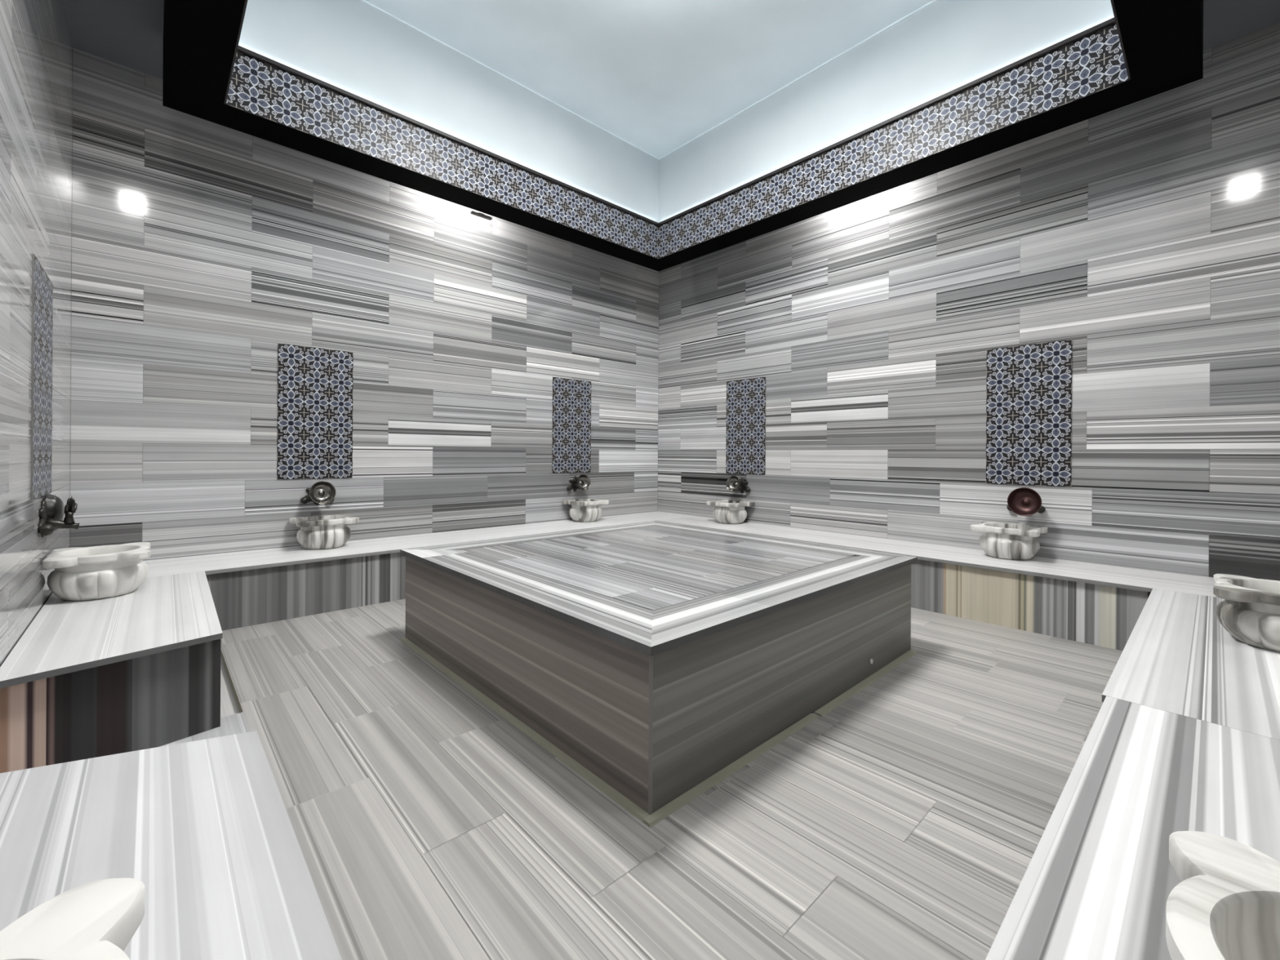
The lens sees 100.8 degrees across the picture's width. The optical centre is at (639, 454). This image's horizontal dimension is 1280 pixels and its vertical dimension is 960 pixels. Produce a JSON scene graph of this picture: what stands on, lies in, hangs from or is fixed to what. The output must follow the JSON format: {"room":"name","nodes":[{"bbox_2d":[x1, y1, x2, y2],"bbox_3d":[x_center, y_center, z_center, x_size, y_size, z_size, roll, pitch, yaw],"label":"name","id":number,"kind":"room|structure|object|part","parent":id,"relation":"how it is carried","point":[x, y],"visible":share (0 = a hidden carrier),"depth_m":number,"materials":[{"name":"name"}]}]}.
{"room":"spa","nodes":[
{"label":"spa","id":0,"kind":"room"},
{"bbox_2d":[0,0,72,666],"bbox_3d":[-2.061,-0.811,1.601,0.003,4.280,6.035,0,0,-43],"label":"wall","id":1,"kind":"structure","parent":0,"point":[36,46],"depth_m":2.50,"materials":[{"name":"stone"}]},
{"bbox_2d":[31,253,53,500],"bbox_3d":[-3.182,-0.378,2.824,0.007,1.200,0.660,0,0,-43],"label":"tile panel","id":2,"kind":"object","parent":1,"relation":"attached to","point":[42,286],"visible":1,"depth_m":2.76,"materials":[{"name":"tile"}]},
{"bbox_2d":[38,496,79,537],"bbox_3d":[-3.151,0.337,2.884,0.140,0.216,0.272,0,0,-43],"label":"tap","id":3,"kind":"object","parent":1,"relation":"attached to","point":[46,526],"visible":1,"depth_m":2.86,"materials":[{"name":"brown metal"}]},
{"bbox_3d":[-3.183,0.345,2.855,0.056,0.200,0.272,0,0,-43],"label":"plate","id":4,"kind":"part","parent":3,"relation":"part of","materials":[{"name":"brown metal"}]},
{"bbox_2d":[44,493,64,519],"bbox_3d":[-3.246,0.316,2.939,0.066,0.207,0.207,0,0,-43],"label":"bowl","id":5,"kind":"object","parent":3,"relation":"attached to","point":[55,509],"visible":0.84,"depth_m":2.89,"materials":[{"name":"grey metal"}]},
{"bbox_3d":[-3.146,0.379,2.889,0.125,0.070,0.068,0,0,-43],"label":"spout","id":6,"kind":"part","parent":3,"relation":"part of","materials":[{"name":"brown metal"}]},
{"bbox_3d":[-3.127,0.303,2.906,0.054,0.148,0.086,0,0,-43],"label":"handle","id":7,"kind":"part","parent":3,"relation":"part of","materials":[{"name":"brown metal"}]},
{"bbox_2d":[69,47,658,560],"bbox_3d":[-1.917,-0.811,5.837,5.947,4.280,0.003,0,0,-43],"label":"wall","id":8,"kind":"structure","parent":0,"point":[200,246],"depth_m":4.80,"materials":[{"name":"stone"}]},
{"bbox_2d":[276,342,353,479],"bbox_3d":[-2.968,-0.377,4.864,0.600,1.200,0.007,0,0,-43],"label":"tile panel","id":9,"kind":"object","parent":8,"relation":"attached to","point":[315,384],"visible":1,"depth_m":4.85,"materials":[{"name":"tile"}]},
{"bbox_2d":[300,488,334,505],"bbox_3d":[-2.924,0.366,4.823,0.272,0.200,0.133,0,0,-43],"label":"tap","id":10,"kind":"object","parent":8,"relation":"attached to","point":[306,499],"visible":0.35,"depth_m":4.81,"materials":[{"name":"brown metal"}]},
{"bbox_2d":[309,480,335,503],"bbox_3d":[-2.848,0.340,4.749,0.207,0.204,0.086,0,0,-41],"label":"bowl","id":11,"kind":"object","parent":10,"relation":"attached to","point":[322,491],"visible":1,"depth_m":4.77,"materials":[{"name":"silver metal"}]},
{"bbox_2d":[551,377,591,473],"bbox_3d":[-0.870,-0.364,6.796,0.600,1.200,0.007,0,0,-43],"label":"tile panel","id":12,"kind":"object","parent":8,"relation":"attached to","point":[571,398],"visible":1,"depth_m":6.79,"materials":[{"name":"tile"}]},
{"bbox_2d":[567,475,581,491],"bbox_3d":[-0.795,0.379,6.785,0.272,0.200,0.133,0,0,-43],"label":"tap","id":13,"kind":"object","parent":8,"relation":"attached to","point":[573,485],"visible":0.62,"depth_m":6.78,"materials":[{"name":"brown metal"}]},
{"bbox_3d":[-0.789,0.413,6.779,0.068,0.070,0.117,0,0,-43],"label":"spout","id":14,"kind":"part","parent":13,"relation":"part of","materials":[{"name":"brown metal"}]},
{"bbox_2d":[577,474,591,490],"bbox_3d":[-0.722,0.353,6.706,0.207,0.204,0.086,0,0,-41],"label":"bowl","id":15,"kind":"object","parent":13,"relation":"attached to","point":[584,482],"visible":1,"depth_m":6.74,"materials":[{"name":"silver metal"}]},
{"bbox_2d":[160,599,1122,959],"bbox_3d":[0.114,1.317,3.616,5.947,0.050,6.035,0,0,-43],"label":"floor","id":16,"kind":"structure","parent":0,"point":[907,820],"depth_m":1.91,"materials":[{"name":"stone"}]},
{"bbox_2d":[0,571,222,773],"bbox_3d":[-2.711,1.075,2.823,0.707,0.499,1.828,0,0,-43],"label":"stone bench","id":17,"kind":"object","parent":16,"relation":"on","point":[138,669],"visible":0.9,"depth_m":2.29,"materials":[{"name":"stone"}]},
{"bbox_2d":[42,542,150,600],"bbox_3d":[-3.168,0.693,3.115,0.426,0.260,0.480,0,0,-43],"label":"basin","id":18,"kind":"object","parent":17,"relation":"on","point":[104,571],"visible":1,"depth_m":2.99,"materials":[{"name":"stone"}]},
{"bbox_3d":[-2.175,1.066,2.216,0.001,0.423,0.684,0,0,36],"label":"panel","id":19,"kind":"part","parent":17,"relation":"part of","materials":[{"name":"stone"}]},
{"bbox_3d":[-2.709,0.839,2.823,0.707,0.026,1.828,0,0,-43],"label":"seat","id":20,"kind":"part","parent":17,"relation":"part of","materials":[{"name":"stone"}]},
{"bbox_2d":[0,730,342,959],"bbox_3d":[-0.673,1.063,0.581,0.666,0.449,2.631,0,0,-43],"label":"stone bench","id":21,"kind":"object","parent":16,"relation":"on","point":[206,829],"visible":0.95,"depth_m":1.12,"materials":[{"name":"stone"}]},
{"bbox_2d":[0,877,144,959],"bbox_3d":[-0.703,0.708,0.437,0.426,0.260,0.480,0,0,-43],"label":"basin","id":22,"kind":"object","parent":21,"relation":"on","point":[96,920],"visible":1,"depth_m":0.65,"materials":[{"name":"stone"}]},
{"bbox_2d":[142,511,694,630],"bbox_3d":[-1.666,1.056,5.551,5.939,0.449,0.767,0,0,-43],"label":"stone bench","id":23,"kind":"object","parent":16,"relation":"on","point":[249,588],"visible":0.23,"depth_m":4.29,"materials":[{"name":"stone"}]},
{"bbox_3d":[-1.625,1.070,5.577,5.843,0.423,0.691,0,0,-43],"label":"panel","id":24,"kind":"part","parent":23,"relation":"part of","materials":[{"name":"stone"}]},
{"bbox_2d":[288,514,359,549],"bbox_3d":[-2.812,0.695,4.725,0.480,0.260,0.426,0,0,-43],"label":"basin","id":25,"kind":"object","parent":23,"relation":"on","point":[324,531],"visible":1,"depth_m":4.59,"materials":[{"name":"stone"}]},
{"bbox_3d":[-1.664,0.845,5.551,5.939,0.026,0.767,0,0,-43],"label":"seat","id":26,"kind":"part","parent":23,"relation":"part of","materials":[{"name":"stone"}]},
{"bbox_2d":[562,497,609,522],"bbox_3d":[-0.681,0.708,6.688,0.480,0.260,0.426,0,0,-43],"label":"basin","id":27,"kind":"object","parent":23,"relation":"on","point":[583,510],"visible":1,"depth_m":6.54,"materials":[{"name":"stone"}]},
{"bbox_2d":[400,520,917,827],"bbox_3d":[0.094,0.981,3.593,2.487,0.622,2.533,0,0,-43],"label":"platform","id":28,"kind":"object","parent":16,"relation":"on","point":[656,661],"visible":1,"depth_m":2.54,"materials":[{"name":"grey stone"}]},
{"bbox_3d":[-0.795,0.991,2.779,0.009,0.590,2.448,0,0,-43],"label":"panel","id":29,"kind":"part","parent":28,"relation":"part of","materials":[{"name":"stone"}]},
{"bbox_3d":[0.918,1.002,2.699,2.403,0.590,0.010,0,0,-43],"label":"panel","id":30,"kind":"part","parent":28,"relation":"part of","materials":[{"name":"stone"}]},
{"bbox_2d":[657,515,1217,650],"bbox_3d":[2.278,1.081,5.085,0.767,0.449,5.259,0,0,-43],"label":"stone bench","id":31,"kind":"object","parent":16,"relation":"on","point":[1101,605],"visible":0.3,"depth_m":4.00,"materials":[{"name":"stone"}]},
{"bbox_2d":[706,499,754,524],"bbox_3d":[1.118,0.719,6.600,0.426,0.260,0.480,0,0,-43],"label":"basin","id":32,"kind":"object","parent":31,"relation":"on","point":[726,511],"visible":1,"depth_m":6.45,"materials":[{"name":"stone"}]},
{"bbox_3d":[2.280,0.870,5.085,0.767,0.026,5.259,0,0,-43],"label":"seat","id":33,"kind":"part","parent":31,"relation":"part of","materials":[{"name":"stone"}]},
{"bbox_2d":[970,521,1048,559],"bbox_3d":[3.096,0.732,4.452,0.426,0.260,0.480,0,0,-43],"label":"basin","id":34,"kind":"object","parent":31,"relation":"on","point":[1011,541],"visible":1,"depth_m":4.32,"materials":[{"name":"stone"}]},
{"bbox_3d":[1.771,1.091,5.114,0.001,0.423,4.527,0,0,-43],"label":"panel","id":35,"kind":"part","parent":31,"relation":"part of","materials":[{"name":"grey stone"}]},
{"bbox_2d":[985,588,1279,959],"bbox_3d":[1.881,1.079,1.624,4.504,0.449,0.706,0,0,-43],"label":"stone bench","id":36,"kind":"object","parent":16,"relation":"on","point":[1184,735],"visible":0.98,"depth_m":1.36,"materials":[{"name":"stone"}]},
{"bbox_2d":[1165,831,1279,959],"bbox_3d":[0.832,0.718,0.543,0.480,0.260,0.426,0,0,-43],"label":"basin","id":37,"kind":"object","parent":36,"relation":"on","point":[1225,904],"visible":1,"depth_m":0.71,"materials":[{"name":"stone"}]},
{"bbox_2d":[1213,573,1279,652],"bbox_3d":[2.891,0.730,2.381,0.480,0.260,0.426,0,0,-43],"label":"basin","id":38,"kind":"object","parent":36,"relation":"on","point":[1249,611],"visible":1,"depth_m":2.35,"materials":[{"name":"stone"}]},
{"bbox_2d":[63,0,1279,222],"bbox_3d":[0.143,-3.259,3.616,5.947,0.817,6.035,0,0,-43],"label":"ceiling","id":39,"kind":"structure","parent":0,"point":[655,110],"depth_m":4.64,"materials":[{"name":"grey paint"}]},
{"bbox_2d":[162,0,1203,271],"bbox_3d":[0.127,-2.669,3.560,4.898,0.477,4.959,0,0,-43],"label":"frame","id":40,"kind":"object","parent":39,"relation":"attached to","point":[1148,48],"visible":1,"depth_m":4.18,"materials":[{"name":"black wood"}]},
{"bbox_3d":[-1.324,-2.856,5.138,4.266,0.028,0.038,0,0,-43],"label":"band trim","id":41,"kind":"part","parent":40,"relation":"part of","materials":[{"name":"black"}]},
{"bbox_2d":[470,210,492,220],"bbox_3d":[-1.608,-2.424,5.369,0.220,0.034,0.040,0,0,-43],"label":"sensor box","id":42,"kind":"object","parent":40,"relation":"attached to","point":[474,213],"visible":1,"depth_m":5.35,"materials":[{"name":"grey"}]},
{"bbox_3d":[1.683,-2.837,4.992,0.038,0.028,4.251,0,0,-43],"label":"band trim","id":43,"kind":"part","parent":40,"relation":"part of","materials":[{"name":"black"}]},
{"bbox_2d":[657,22,1279,598],"bbox_3d":[2.316,-0.784,5.631,0.003,4.280,6.035,0,0,-43],"label":"wall","id":44,"kind":"structure","parent":0,"point":[1144,235],"depth_m":4.46,"materials":[{"name":"stone"}]},
{"bbox_2d":[735,477,750,493],"bbox_3d":[1.251,0.394,6.679,0.133,0.200,0.272,0,0,-43],"label":"tap","id":45,"kind":"object","parent":44,"relation":"attached to","point":[743,486],"visible":0.59,"depth_m":6.67,"materials":[{"name":"brown metal"}]},
{"bbox_2d":[725,475,740,492],"bbox_3d":[1.173,0.365,6.606,0.086,0.204,0.207,0,0,-40],"label":"bowl","id":46,"kind":"object","parent":45,"relation":"attached to","point":[733,483],"visible":1,"depth_m":6.64,"materials":[{"name":"silver metal"}]},
{"bbox_3d":[1.245,0.428,6.674,0.117,0.070,0.068,0,0,-43],"label":"spout","id":47,"kind":"part","parent":45,"relation":"part of","materials":[{"name":"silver metal"}]},
{"bbox_3d":[1.279,0.394,6.705,0.056,0.200,0.272,0,0,-43],"label":"plate","id":48,"kind":"part","parent":45,"relation":"part of","materials":[{"name":"brown metal"}]},
{"bbox_2d":[725,376,765,475],"bbox_3d":[1.330,-0.350,6.691,0.007,1.200,0.600,0,0,-43],"label":"tile panel","id":49,"kind":"object","parent":44,"relation":"attached to","point":[745,445],"visible":1,"depth_m":6.67,"materials":[{"name":"tile"}]},
{"bbox_2d":[1006,504,1045,513],"bbox_3d":[3.262,0.409,4.494,0.133,0.200,0.272,0,0,-43],"label":"tap","id":50,"kind":"object","parent":44,"relation":"attached to","point":[1042,508],"visible":0.23,"depth_m":4.42,"materials":[{"name":"brown metal"}]},
{"bbox_2d":[1007,487,1041,515],"bbox_3d":[3.199,0.391,4.403,0.088,0.235,0.236,0,0,-45],"label":"bowl","id":51,"kind":"object","parent":50,"relation":"attached to","point":[1022,501],"visible":1,"depth_m":4.42,"materials":[{"name":"brown metal"}]},
{"bbox_2d":[986,339,1072,486],"bbox_3d":[3.313,-0.338,4.537,0.007,1.200,0.600,0,0,-43],"label":"tile panel","id":52,"kind":"object","parent":44,"relation":"attached to","point":[1028,387],"visible":1,"depth_m":4.52,"materials":[{"name":"tile"}]}
]}

